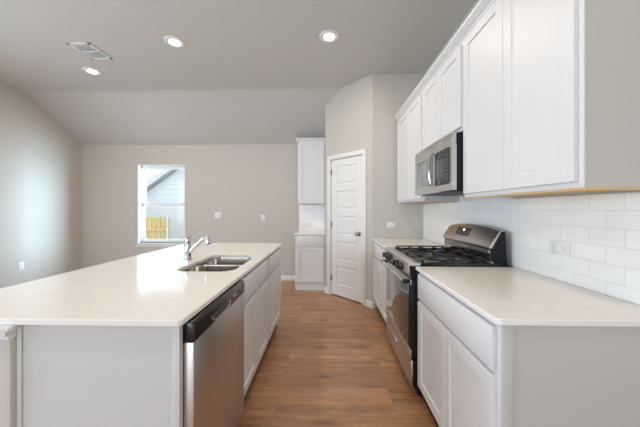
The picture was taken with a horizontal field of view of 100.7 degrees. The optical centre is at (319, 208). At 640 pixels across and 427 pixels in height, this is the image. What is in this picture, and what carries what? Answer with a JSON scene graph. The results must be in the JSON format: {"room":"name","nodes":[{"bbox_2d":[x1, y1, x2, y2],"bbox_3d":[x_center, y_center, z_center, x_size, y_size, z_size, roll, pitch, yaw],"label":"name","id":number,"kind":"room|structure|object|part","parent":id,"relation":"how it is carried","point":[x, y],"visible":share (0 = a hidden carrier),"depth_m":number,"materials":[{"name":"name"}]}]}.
{"room":"kitchen","nodes":[
{"label":"kitchen","id":0,"kind":"room"},
{"bbox_2d":[0,337,15,426],"bbox_3d":[-1.113,0.867,1.948,0.106,0.846,2.035,0,0,2],"label":"wall","id":1,"kind":"structure","parent":0,"point":[7,347],"depth_m":0.93,"materials":[{"name":"grey paint"}]},
{"bbox_2d":[0,325,19,339],"bbox_3d":[-1.116,0.433,1.937,0.145,0.050,2.057,0,0,2],"label":"trim","id":2,"kind":"structure","parent":1,"relation":"on","point":[7,332],"depth_m":0.92,"materials":[{"name":"white paint"}]},
{"bbox_2d":[0,83,80,288],"bbox_3d":[-4.598,-0.245,0.762,0.150,3.070,8.280,0,0,2],"label":"wall","id":3,"kind":"structure","parent":0,"point":[40,162],"depth_m":4.12,"materials":[{"name":"grey paint"}]},
{"bbox_2d":[19,262,23,270],"bbox_3d":[-4.435,0.850,3.938,0.008,0.118,0.074,0,0,2],"label":"wall outlet","id":4,"kind":"object","parent":3,"relation":"attached to","point":[21,264],"visible":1,"depth_m":3.94,"materials":[{"name":"white plastic"}]},
{"bbox_2d":[81,144,324,275],"bbox_3d":[-1.513,0.048,4.897,6.100,2.485,0.150,0,0,2],"label":"wall","id":5,"kind":"structure","parent":0,"point":[244,183],"depth_m":4.84,"materials":[{"name":"grey paint"}]},
{"bbox_2d":[134,164,184,246],"bbox_3d":[-2.908,-0.058,4.915,0.970,1.515,0.177,0,0,2],"label":"window","id":6,"kind":"structure","parent":5,"relation":"in","point":[142,169],"depth_m":4.93,"materials":[{"name":"white paint"}]},
{"bbox_3d":[-2.909,0.662,4.883,0.970,0.075,0.112,0,0,2],"label":"sill","id":7,"kind":"part","parent":6,"relation":"part of","materials":[{"name":"white paint"}]},
{"bbox_3d":[-2.907,0.240,4.952,0.796,0.710,0.028,0,0,2],"label":"sash","id":8,"kind":"part","parent":6,"relation":"part of","materials":[{"name":"clear glass"}]},
{"bbox_3d":[-2.906,-0.420,4.984,0.796,0.706,0.028,0,0,2],"label":"sash","id":9,"kind":"part","parent":6,"relation":"part of","materials":[{"name":"clear glass"}]},
{"bbox_2d":[215,212,220,217],"bbox_3d":[-1.862,0.112,4.826,0.116,0.116,0.008,0,0,2],"label":"light switch","id":10,"kind":"object","parent":5,"relation":"attached to","point":[217,214],"visible":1,"depth_m":4.82,"materials":[{"name":"white plastic"}]},
{"bbox_2d":[281,276,294,280],"bbox_3d":[-2.398,1.248,4.838,4.035,0.085,0.014,0,0,2],"label":"baseboard","id":11,"kind":"structure","parent":5,"relation":"attached to","point":[292,278],"depth_m":4.78,"materials":[{"name":"white paint"}]},
{"bbox_2d":[296,138,324,203],"bbox_3d":[-0.156,-0.636,4.605,0.496,1.108,0.357,0,0,2],"label":"upper cabinet","id":12,"kind":"object","parent":5,"relation":"attached to","point":[311,151],"visible":0.93,"depth_m":4.45,"materials":[{"name":"grey paint"}]},
{"bbox_3d":[-0.156,-1.162,4.605,0.496,0.056,0.357,0,0,2],"label":"crown","id":13,"kind":"part","parent":12,"relation":"part of","materials":[{"name":"white paint"}]},
{"bbox_2d":[299,205,324,229],"bbox_3d":[-0.141,0.152,4.781,0.474,0.466,0.008,0,0,2],"label":"tile backsplash","id":14,"kind":"structure","parent":5,"relation":"attached to","point":[311,217],"depth_m":4.78,"materials":[{"name":"white tile"}]},
{"bbox_2d":[0,0,475,144],"bbox_3d":[-1.625,-1.494,0.683,6.100,0.831,8.580,0,0,2],"label":"ceiling","id":15,"kind":"structure","parent":0,"point":[245,71],"depth_m":3.14,"materials":[{"name":"grey paint"}]},
{"bbox_2d":[66,42,112,59],"bbox_3d":[-2.556,-1.755,2.954,0.247,0.010,0.310,0,0,2],"label":"ceiling vent","id":16,"kind":"object","parent":15,"relation":"in","point":[86,48],"visible":1,"depth_m":2.94,"materials":[{"name":"white metal"}]},
{"bbox_2d":[82,67,101,74],"bbox_3d":[-2.904,-1.750,3.378,0.199,0.019,0.199,0,0,2],"label":"recessed light","id":17,"kind":"object","parent":15,"relation":"in","point":[93,71],"visible":1,"depth_m":3.36,"materials":[{"name":"white paint"}]},
{"bbox_2d":[164,35,184,47],"bbox_3d":[-1.529,-1.750,2.786,0.199,0.019,0.199,0,0,2],"label":"recessed light","id":18,"kind":"object","parent":15,"relation":"in","point":[173,41],"visible":1,"depth_m":2.77,"materials":[{"name":"white paint"}]},
{"bbox_2d":[319,30,338,42],"bbox_3d":[0.094,-1.750,2.699,0.199,0.019,0.199,0,0,2],"label":"recessed light","id":19,"kind":"object","parent":15,"relation":"in","point":[328,36],"visible":1,"depth_m":2.68,"materials":[{"name":"white paint"}]},
{"bbox_2d":[238,280,436,426],"bbox_3d":[-1.625,1.340,0.683,6.100,0.100,8.580,0,0,2],"label":"floor","id":20,"kind":"structure","parent":0,"point":[328,360],"depth_m":2.08,"materials":[{"name":"brown wood"}]},
{"bbox_2d":[16,325,182,426],"bbox_3d":[-0.789,0.848,0.950,0.591,0.882,0.024,0,0,2],"label":"island end panel","id":21,"kind":"object","parent":20,"relation":"on","point":[67,376],"visible":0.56,"depth_m":0.94,"materials":[{"name":"grey paint"}]},
{"bbox_2d":[183,280,243,426],"bbox_3d":[-0.729,0.850,1.257,0.581,0.878,0.583,0,0,2],"label":"dishwasher","id":22,"kind":"object","parent":20,"relation":"on","point":[213,338],"visible":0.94,"depth_m":1.14,"materials":[{"name":"silver metal"}]},
{"bbox_3d":[-0.474,0.447,1.250,0.055,0.071,0.583,0,0,2],"label":"control panel","id":23,"kind":"part","parent":22,"relation":"part of","materials":[{"name":"black plastic"}]},
{"bbox_2d":[194,258,267,397],"bbox_3d":[-0.744,0.848,1.943,0.572,0.882,0.777,0,0,2],"label":"base cabinet","id":24,"kind":"object","parent":20,"relation":"on","point":[255,292],"visible":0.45,"depth_m":1.89,"materials":[{"name":"grey paint"}]},
{"bbox_2d":[0,243,281,326],"bbox_3d":[-0.991,0.396,1.969,1.079,0.022,2.085,0,0,2],"label":"countertop","id":25,"kind":"structure","parent":24,"relation":"on","point":[151,289],"depth_m":1.24,"materials":[{"name":"white stone"}]},
{"bbox_2d":[184,231,210,259],"bbox_3d":[-0.928,0.275,2.013,0.214,0.218,0.066,0,0,2],"label":"faucet","id":26,"kind":"object","parent":25,"relation":"on","point":[188,249],"visible":1,"depth_m":2.00,"materials":[{"name":"silver metal"}]},
{"bbox_3d":[-0.944,0.284,2.010,0.132,0.123,0.033,0,0,6],"label":"spout","id":27,"kind":"part","parent":26,"relation":"part of","materials":[{"name":"silver metal"}]},
{"bbox_2d":[183,257,252,278],"bbox_3d":[-0.720,0.503,1.940,0.405,0.189,0.642,0,0,2],"label":"sink","id":28,"kind":"object","parent":25,"relation":"in","point":[218,264],"visible":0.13,"depth_m":1.95,"materials":[{"name":"silver metal"}]},
{"bbox_3d":[-0.724,0.503,1.784,0.405,0.189,0.330,0,0,2],"label":"bowl","id":29,"kind":"part","parent":28,"relation":"part of","materials":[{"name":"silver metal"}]},
{"bbox_3d":[-0.715,0.503,2.105,0.405,0.189,0.310,0,0,2],"label":"bowl","id":30,"kind":"part","parent":28,"relation":"part of","materials":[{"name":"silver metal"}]},
{"bbox_3d":[-0.473,0.883,1.751,0.020,0.554,0.366,0,0,2],"label":"door","id":31,"kind":"part","parent":24,"relation":"part of","materials":[{"name":"white paint"}]},
{"bbox_3d":[-0.468,0.508,1.936,0.020,0.160,0.736,0,0,2],"label":"drawer","id":32,"kind":"part","parent":24,"relation":"part of","materials":[{"name":"white paint"}]},
{"bbox_3d":[-0.463,0.883,2.121,0.020,0.554,0.366,0,0,2],"label":"door","id":33,"kind":"part","parent":24,"relation":"part of","materials":[{"name":"white paint"}]},
{"bbox_2d":[263,248,280,354],"bbox_3d":[-0.726,0.848,2.642,0.572,0.882,0.613,0,0,2],"label":"base cabinet","id":34,"kind":"object","parent":20,"relation":"on","point":[274,259],"visible":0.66,"depth_m":2.57,"materials":[{"name":"grey paint"}]},
{"bbox_3d":[-0.449,0.508,2.635,0.020,0.160,0.572,0,0,2],"label":"drawer","id":35,"kind":"part","parent":34,"relation":"part of","materials":[{"name":"white paint"}]},
{"bbox_3d":[-0.449,0.883,2.635,0.020,0.554,0.572,0,0,2],"label":"door","id":36,"kind":"part","parent":34,"relation":"part of","materials":[{"name":"white paint"}]},
{"bbox_2d":[295,235,324,289],"bbox_3d":[-0.149,0.848,4.479,0.471,0.882,0.608,0,0,2],"label":"base cabinet","id":37,"kind":"object","parent":20,"relation":"on","point":[309,249],"visible":0.93,"depth_m":4.18,"materials":[{"name":"grey paint"}]},
{"bbox_2d":[294,230,324,234],"bbox_3d":[-0.156,0.396,4.474,0.489,0.022,0.606,0,0,2],"label":"countertop","id":38,"kind":"structure","parent":37,"relation":"on","point":[299,232],"depth_m":4.34,"materials":[{"name":"white stone"}]},
{"bbox_3d":[-0.157,0.508,4.185,0.430,0.160,0.020,0,0,2],"label":"drawer","id":39,"kind":"part","parent":37,"relation":"part of","materials":[{"name":"white paint"}]},
{"bbox_3d":[-0.157,0.883,4.185,0.430,0.554,0.020,0,0,2],"label":"door","id":40,"kind":"part","parent":37,"relation":"part of","materials":[{"name":"white paint"}]},
{"bbox_2d":[373,241,386,324],"bbox_3d":[1.006,0.848,2.986,0.658,0.882,0.917,0,0,2],"label":"base cabinet","id":41,"kind":"object","parent":20,"relation":"on","point":[379,268],"visible":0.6,"depth_m":3.02,"materials":[{"name":"grey paint"}]},
{"bbox_3d":[0.693,0.508,3.217,0.020,0.160,0.432,0,0,2],"label":"drawer","id":42,"kind":"part","parent":41,"relation":"part of","materials":[{"name":"white paint"}]},
{"bbox_3d":[0.693,0.883,3.215,0.020,0.554,0.436,0,0,2],"label":"door","id":43,"kind":"part","parent":41,"relation":"part of","materials":[{"name":"white paint"}]},
{"bbox_3d":[0.681,0.508,2.773,0.020,0.160,0.432,0,0,2],"label":"drawer","id":44,"kind":"part","parent":41,"relation":"part of","materials":[{"name":"white paint"}]},
{"bbox_3d":[0.681,0.883,2.775,0.020,0.554,0.436,0,0,2],"label":"door","id":45,"kind":"part","parent":41,"relation":"part of","materials":[{"name":"white paint"}]},
{"bbox_2d":[372,239,444,247],"bbox_3d":[1.000,0.396,2.986,0.656,0.022,0.925,0,0,2],"label":"countertop","id":46,"kind":"structure","parent":41,"relation":"on","point":[384,243],"depth_m":3.05,"materials":[{"name":"white stone"}]},
{"bbox_2d":[381,224,508,396],"bbox_3d":[0.916,0.706,2.147,0.702,1.168,0.748,0,0,2],"label":"gas range","id":47,"kind":"object","parent":20,"relation":"on","point":[466,245],"visible":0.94,"depth_m":1.95,"materials":[{"name":"silver metal"}]},
{"bbox_3d":[0.593,0.419,2.310,0.048,0.058,0.058,0,0,2],"label":"knob","id":48,"kind":"part","parent":47,"relation":"part of","materials":[{"name":"black plastic"}]},
{"bbox_3d":[0.584,0.492,2.156,0.020,0.020,0.678,0,0,2],"label":"door handle","id":49,"kind":"part","parent":47,"relation":"part of","materials":[{"name":"silver metal"}]},
{"bbox_3d":[0.623,1.080,2.225,0.009,0.044,0.150,0,0,2],"label":"drawer pull","id":50,"kind":"part","parent":47,"relation":"part of","materials":[{"name":"silver metal"}]},
{"bbox_3d":[0.624,0.496,2.155,0.008,0.036,0.740,0,0,2],"label":"rail","id":51,"kind":"part","parent":47,"relation":"part of","materials":[{"name":"silver metal"}]},
{"bbox_3d":[0.624,0.980,2.155,0.008,0.056,0.740,0,0,2],"label":"rail","id":52,"kind":"part","parent":47,"relation":"part of","materials":[{"name":"silver metal"}]},
{"bbox_3d":[0.630,1.107,2.155,0.014,0.177,0.746,0,0,2],"label":"storage drawer","id":53,"kind":"part","parent":47,"relation":"part of","materials":[{"name":"silver metal"}]},
{"bbox_3d":[0.584,0.419,1.950,0.048,0.058,0.058,0,0,2],"label":"knob","id":54,"kind":"part","parent":47,"relation":"part of","materials":[{"name":"black plastic"}]},
{"bbox_3d":[0.647,0.743,2.154,0.043,0.535,0.746,0,0,2],"label":"oven door","id":55,"kind":"part","parent":47,"relation":"part of","materials":[{"name":"silver metal"}]},
{"bbox_2d":[385,245,508,266],"bbox_3d":[0.938,0.366,2.147,0.658,0.047,0.748,0,0,2],"label":"cooktop","id":56,"kind":"object","parent":47,"relation":"in","point":[450,255],"depth_m":1.96,"materials":[{"name":"black metal"}]},
{"bbox_3d":[1.174,0.316,2.140,0.022,0.080,0.688,0,0,2],"label":"panel","id":57,"kind":"part","parent":47,"relation":"part of","materials":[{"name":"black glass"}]},
{"bbox_2d":[418,273,639,426],"bbox_3d":[0.963,0.849,1.343,0.658,0.882,0.840,0,0,2],"label":"base cabinet","id":58,"kind":"object","parent":20,"relation":"on","point":[474,371],"visible":0.88,"depth_m":0.93,"materials":[{"name":"grey paint"}]},
{"bbox_3d":[0.649,0.883,1.555,0.020,0.554,0.392,0,0,2],"label":"door","id":59,"kind":"part","parent":58,"relation":"part of","materials":[{"name":"white paint"}]},
{"bbox_3d":[0.644,0.508,1.357,0.020,0.160,0.789,0,0,2],"label":"drawer","id":60,"kind":"part","parent":58,"relation":"part of","materials":[{"name":"white paint"}]},
{"bbox_3d":[0.663,0.791,1.357,0.019,0.768,0.830,0,0,2],"label":"frame","id":61,"kind":"part","parent":58,"relation":"part of","materials":[{"name":"white paint"}]},
{"bbox_3d":[0.639,0.883,1.159,0.020,0.554,0.392,0,0,2],"label":"door","id":62,"kind":"part","parent":58,"relation":"part of","materials":[{"name":"white paint"}]},
{"bbox_2d":[416,267,639,326],"bbox_3d":[0.957,0.396,1.342,0.656,0.022,0.853,0,0,2],"label":"countertop","id":63,"kind":"structure","parent":58,"relation":"on","point":[506,296],"depth_m":1.13,"materials":[{"name":"white stone"}]},
{"bbox_3d":[0.962,0.849,0.930,0.638,0.882,0.005,0,0,2],"label":"panel","id":64,"kind":"part","parent":58,"relation":"part of","materials":[{"name":"grey laminate"}]},
{"bbox_2d":[325,73,423,307],"bbox_3d":[0.577,-0.240,3.972,0.559,3.060,1.832,0,0,-43],"label":"wall","id":65,"kind":"structure","parent":0,"point":[361,115],"depth_m":3.46,"materials":[{"name":"grey paint"}]},
{"bbox_2d":[327,149,365,305],"bbox_3d":[0.383,0.244,3.804,0.162,2.092,0.722,0,0,-43],"label":"door","id":66,"kind":"structure","parent":65,"relation":"in","point":[346,172],"depth_m":3.78,"materials":[{"name":"white paint"}]},
{"bbox_2d":[325,287,374,307],"bbox_3d":[0.388,1.248,3.761,0.031,0.085,0.905,0,0,-45],"label":"baseboard","id":67,"kind":"structure","parent":65,"relation":"attached to","point":[371,304],"depth_m":3.48,"materials":[{"name":"white paint"}]},
{"bbox_2d":[387,222,395,227],"bbox_3d":[0.931,0.208,3.447,0.118,0.074,0.008,0,0,2],"label":"wall outlet","id":68,"kind":"object","parent":65,"relation":"attached to","point":[389,224],"visible":1,"depth_m":3.44,"materials":[{"name":"white plastic"}]},
{"bbox_2d":[424,0,639,305],"bbox_3d":[1.347,-0.245,0.530,0.150,3.070,8.430,0,0,2],"label":"wall","id":69,"kind":"structure","parent":0,"point":[476,1],"depth_m":1.72,"materials":[{"name":"grey paint"}]},
{"bbox_2d":[397,89,458,202],"bbox_3d":[1.156,-0.609,2.961,0.358,1.062,0.886,0,0,2],"label":"upper cabinet","id":70,"kind":"object","parent":69,"relation":"attached to","point":[409,126],"visible":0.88,"depth_m":2.91,"materials":[{"name":"grey paint"}]},
{"bbox_3d":[0.992,-0.605,3.179,0.020,1.010,0.422,0,0,2],"label":"door","id":71,"kind":"part","parent":70,"relation":"part of","materials":[{"name":"white paint"}]},
{"bbox_3d":[1.006,-0.609,2.965,0.019,1.062,0.886,0,0,2],"label":"frame","id":72,"kind":"part","parent":70,"relation":"part of","materials":[{"name":"white paint"}]},
{"bbox_3d":[0.981,-0.605,2.752,0.020,1.010,0.422,0,0,2],"label":"door","id":73,"kind":"part","parent":70,"relation":"part of","materials":[{"name":"white paint"}]},
{"bbox_2d":[395,0,494,120],"bbox_3d":[0.954,-1.169,2.166,0.042,0.056,2.546,0,0,2],"label":"crown molding","id":74,"kind":"structure","parent":70,"relation":"attached to","point":[482,6],"depth_m":1.92,"materials":[{"name":"white paint"}]},
{"bbox_2d":[422,40,463,149],"bbox_3d":[1.134,-0.836,2.141,0.358,0.608,0.747,0,0,2],"label":"upper cabinet","id":75,"kind":"object","parent":69,"relation":"attached to","point":[442,97],"visible":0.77,"depth_m":2.05,"materials":[{"name":"grey paint"}]},
{"bbox_3d":[0.969,-0.832,2.324,0.020,0.556,0.353,0,0,2],"label":"door","id":76,"kind":"part","parent":75,"relation":"part of","materials":[{"name":"white paint"}]},
{"bbox_2d":[415,132,464,195],"bbox_3d":[1.080,-0.318,2.143,0.462,0.396,0.744,0,0,2],"label":"microwave","id":77,"kind":"object","parent":75,"relation":"attached to","point":[438,167],"visible":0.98,"depth_m":1.95,"materials":[{"name":"silver metal"}]},
{"bbox_3d":[0.914,-0.285,2.290,0.030,0.314,0.457,0,0,2],"label":"door","id":78,"kind":"part","parent":77,"relation":"part of","materials":[{"name":"silver metal"}]},
{"bbox_3d":[0.872,-0.302,2.076,0.051,0.273,0.021,0,0,2],"label":"handle","id":79,"kind":"part","parent":77,"relation":"part of","materials":[{"name":"silver metal"}]},
{"bbox_3d":[0.898,-0.301,1.930,0.022,0.254,0.252,0,0,2],"label":"control panel","id":80,"kind":"part","parent":77,"relation":"part of","materials":[{"name":"black plastic"}]},
{"bbox_3d":[0.960,-0.832,1.967,0.020,0.556,0.353,0,0,2],"label":"door","id":81,"kind":"part","parent":75,"relation":"part of","materials":[{"name":"white paint"}]},
{"bbox_2d":[423,192,639,304],"bbox_3d":[1.291,0.129,1.404,0.008,0.510,4.074,0,0,2],"label":"tile backsplash","id":82,"kind":"structure","parent":69,"relation":"attached to","point":[602,231],"depth_m":1.37,"materials":[{"name":"white tile"}]},
{"bbox_2d":[551,240,570,256],"bbox_3d":[1.283,0.210,1.416,0.008,0.074,0.118,0,0,2],"label":"wall outlet","id":83,"kind":"object","parent":82,"relation":"attached to","point":[557,247],"visible":1,"depth_m":1.41,"materials":[{"name":"white plastic"}]},
{"bbox_2d":[463,0,639,197],"bbox_3d":[1.113,-0.604,1.351,0.358,1.072,0.824,0,0,2],"label":"upper cabinet","id":84,"kind":"object","parent":69,"relation":"attached to","point":[551,88],"visible":1,"depth_m":1.08,"materials":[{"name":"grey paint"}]},
{"bbox_3d":[0.949,-0.605,1.555,0.020,1.010,0.390,0,0,2],"label":"door","id":85,"kind":"part","parent":84,"relation":"part of","materials":[{"name":"white paint"}]},
{"bbox_3d":[0.964,-0.609,1.357,0.019,1.062,0.820,0,0,2],"label":"frame","id":86,"kind":"part","parent":84,"relation":"part of","materials":[{"name":"white paint"}]},
{"bbox_3d":[0.939,-0.605,1.161,0.020,1.010,0.390,0,0,2],"label":"door","id":87,"kind":"part","parent":84,"relation":"part of","materials":[{"name":"white paint"}]},
{"bbox_3d":[1.113,-0.609,0.941,0.338,1.062,0.004,0,0,2],"label":"panel","id":88,"kind":"part","parent":84,"relation":"part of","materials":[{"name":"grey laminate"}]},
{"label":"outside","id":89,"kind":"structure","parent":0,"visible":0},
{"bbox_3d":[-2.665,1.790,13.565,26.000,0.100,17.020,0,0,2],"label":"ground","id":90,"kind":"structure","parent":89,"visible":0},
{"bbox_2d":[145,215,169,238],"bbox_3d":[-6.153,0.955,8.098,3.114,1.570,0.134,0,0,2],"label":"picket fence","id":91,"kind":"object","parent":90,"relation":"on","point":[155,228],"visible":0.16,"depth_m":8.11,"materials":[{"name":"yellow wood"}]},
{"bbox_3d":[-6.160,0.627,8.124,3.100,0.085,0.038,0,0,2],"label":"rail","id":92,"kind":"part","parent":91,"relation":"part of","materials":[{"name":"yellow wood"}]},
{"bbox_3d":[-4.632,0.955,8.025,0.068,1.570,0.068,0,0,2],"label":"post","id":93,"kind":"part","parent":91,"relation":"part of","materials":[{"name":"grey"}]},
{"bbox_2d":[145,169,183,238],"bbox_3d":[-3.590,-0.980,12.634,8.400,5.440,7.330,0,0,2],"label":"house","id":94,"kind":"structure","parent":90,"relation":"on","point":[167,186],"depth_m":9.34,"materials":[{"name":"white wood"}]}
]}

